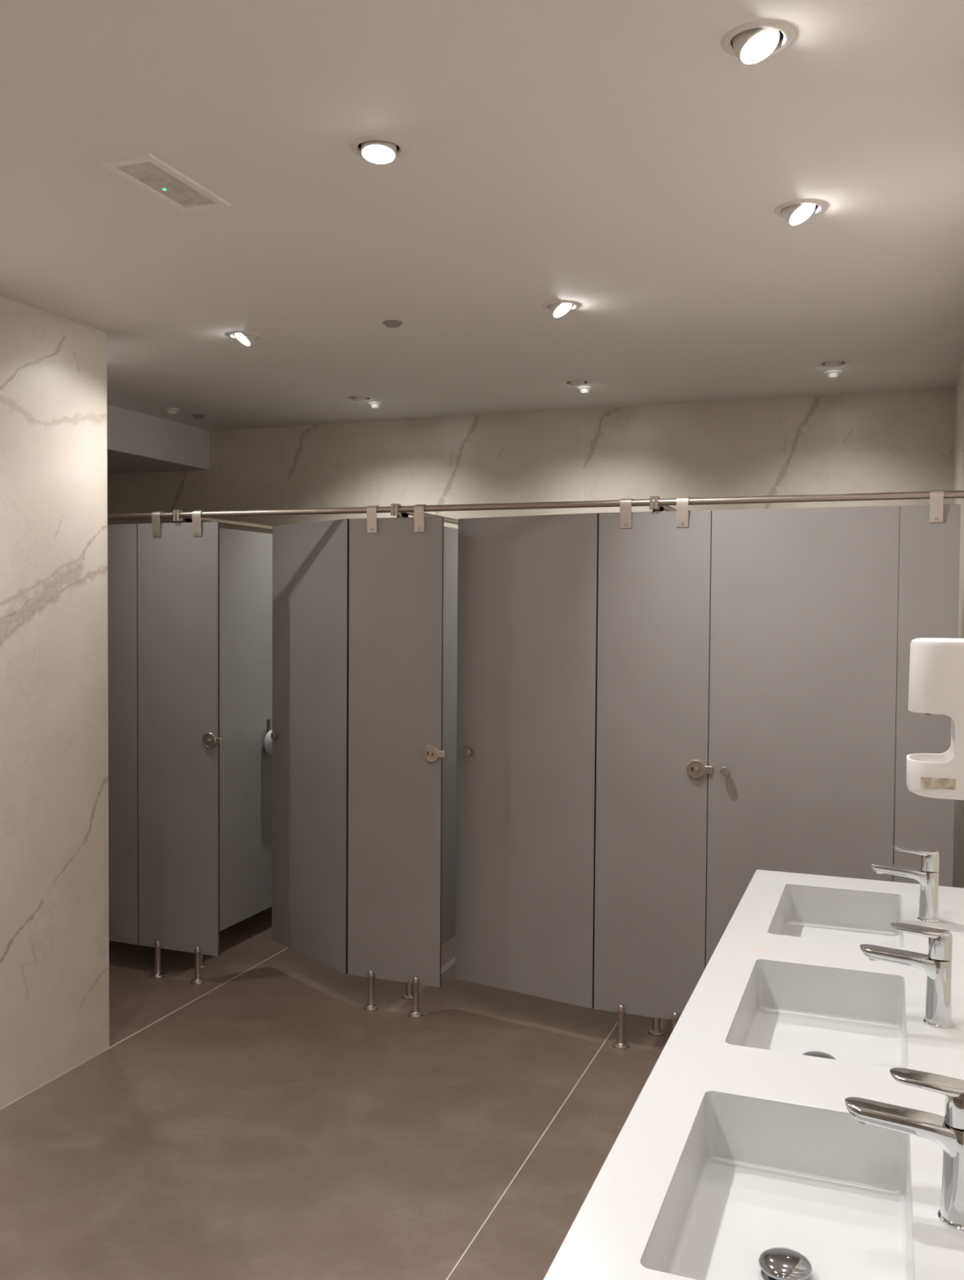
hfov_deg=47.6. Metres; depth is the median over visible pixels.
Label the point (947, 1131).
faucet
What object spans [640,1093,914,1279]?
basin
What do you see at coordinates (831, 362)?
ceiling spotlight
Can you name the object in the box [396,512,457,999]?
wall
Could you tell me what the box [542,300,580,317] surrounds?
ceiling spotlight
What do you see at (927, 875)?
faucet
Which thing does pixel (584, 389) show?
sensor
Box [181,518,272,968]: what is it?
wall
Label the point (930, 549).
panel
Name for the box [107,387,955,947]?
wall
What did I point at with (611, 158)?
ceiling
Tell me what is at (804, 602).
door
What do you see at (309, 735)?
door
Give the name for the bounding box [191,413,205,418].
sprinkler
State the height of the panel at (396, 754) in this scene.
2.014 m
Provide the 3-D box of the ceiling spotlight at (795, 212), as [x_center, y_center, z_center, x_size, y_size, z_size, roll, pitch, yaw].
[0.768,-1.074,2.635,0.122,0.132,0.122,1,2,21]
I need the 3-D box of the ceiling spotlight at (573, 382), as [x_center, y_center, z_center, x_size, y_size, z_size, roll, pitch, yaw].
[0.408,-1.146,4.686,0.122,0.123,0.122,1,2,21]
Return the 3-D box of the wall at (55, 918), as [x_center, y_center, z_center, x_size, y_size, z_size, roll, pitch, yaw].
[-3.224,0.257,1.542,1.830,2.582,5.805,1,2,21]
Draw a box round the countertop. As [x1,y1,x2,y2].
[543,869,963,1279]
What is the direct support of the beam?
attached to the ceiling
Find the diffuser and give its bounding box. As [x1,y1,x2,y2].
[115,161,214,206]
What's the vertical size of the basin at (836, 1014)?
0.120 m
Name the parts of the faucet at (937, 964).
spout, lever, handle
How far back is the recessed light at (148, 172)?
2.49 m
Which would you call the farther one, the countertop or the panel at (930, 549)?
the panel at (930, 549)
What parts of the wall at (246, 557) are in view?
panel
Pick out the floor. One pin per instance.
(253, 1120)
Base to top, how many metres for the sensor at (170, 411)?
0.028 m
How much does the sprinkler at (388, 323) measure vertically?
0.015 m
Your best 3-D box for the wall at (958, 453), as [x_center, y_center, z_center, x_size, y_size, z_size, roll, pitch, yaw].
[0.712,0.301,1.063,0.120,2.582,7.914,1,2,21]
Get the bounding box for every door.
[107,524,138,945]
[271,519,349,973]
[455,512,599,1008]
[705,505,900,967]
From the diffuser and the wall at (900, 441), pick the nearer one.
the diffuser
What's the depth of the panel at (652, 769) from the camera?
3.98 m
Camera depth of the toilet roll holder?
5.36 m
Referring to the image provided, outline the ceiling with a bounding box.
[0,0,963,431]
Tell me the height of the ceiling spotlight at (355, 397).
0.123 m
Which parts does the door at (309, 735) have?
knob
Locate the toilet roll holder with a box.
[266,719,270,733]
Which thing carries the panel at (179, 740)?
on the floor
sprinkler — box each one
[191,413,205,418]
[382,320,402,328]
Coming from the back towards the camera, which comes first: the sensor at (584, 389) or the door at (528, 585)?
the sensor at (584, 389)
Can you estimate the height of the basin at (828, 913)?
0.120 m
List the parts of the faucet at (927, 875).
spout, lever, handle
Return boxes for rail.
[107,489,963,529]
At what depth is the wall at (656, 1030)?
4.14 m
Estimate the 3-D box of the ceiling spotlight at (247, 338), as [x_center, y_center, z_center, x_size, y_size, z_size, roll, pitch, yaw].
[-0.854,-1.126,3.918,0.122,0.134,0.122,1,2,21]
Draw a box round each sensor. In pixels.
[164,408,179,414]
[368,401,383,408]
[577,386,593,394]
[823,369,842,378]
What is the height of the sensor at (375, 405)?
0.028 m
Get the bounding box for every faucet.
[844,1067,963,1231]
[859,922,953,1028]
[869,845,939,923]
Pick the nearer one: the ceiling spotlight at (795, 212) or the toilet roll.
the ceiling spotlight at (795, 212)
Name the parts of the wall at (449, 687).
panel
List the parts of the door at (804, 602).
knob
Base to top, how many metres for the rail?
0.056 m
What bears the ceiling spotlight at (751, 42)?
attached to the ceiling
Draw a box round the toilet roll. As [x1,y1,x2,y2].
[264,729,271,754]
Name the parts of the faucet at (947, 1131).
spout, lever, handle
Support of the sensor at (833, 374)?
attached to the ceiling
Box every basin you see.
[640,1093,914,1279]
[725,960,907,1068]
[768,884,903,947]
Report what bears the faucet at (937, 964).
on the countertop
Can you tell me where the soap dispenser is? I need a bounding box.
[906,637,963,799]
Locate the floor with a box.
[0,906,706,1279]
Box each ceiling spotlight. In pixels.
[226,331,261,346]
[346,395,373,401]
[349,135,408,164]
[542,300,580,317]
[563,378,591,386]
[720,20,794,64]
[773,199,826,225]
[817,359,849,367]
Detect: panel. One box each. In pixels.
[137,510,221,984]
[347,504,445,1017]
[593,497,712,1048]
[893,489,960,887]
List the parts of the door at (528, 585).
knob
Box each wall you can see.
[0,295,109,1109]
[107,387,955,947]
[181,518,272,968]
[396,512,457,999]
[648,506,664,1035]
[952,357,963,888]
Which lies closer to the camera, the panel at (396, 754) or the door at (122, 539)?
the panel at (396, 754)
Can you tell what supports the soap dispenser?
attached to the wall at (958, 453)
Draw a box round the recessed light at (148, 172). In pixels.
[97,152,231,212]
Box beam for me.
[106,404,209,474]
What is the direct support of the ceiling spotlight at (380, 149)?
attached to the ceiling

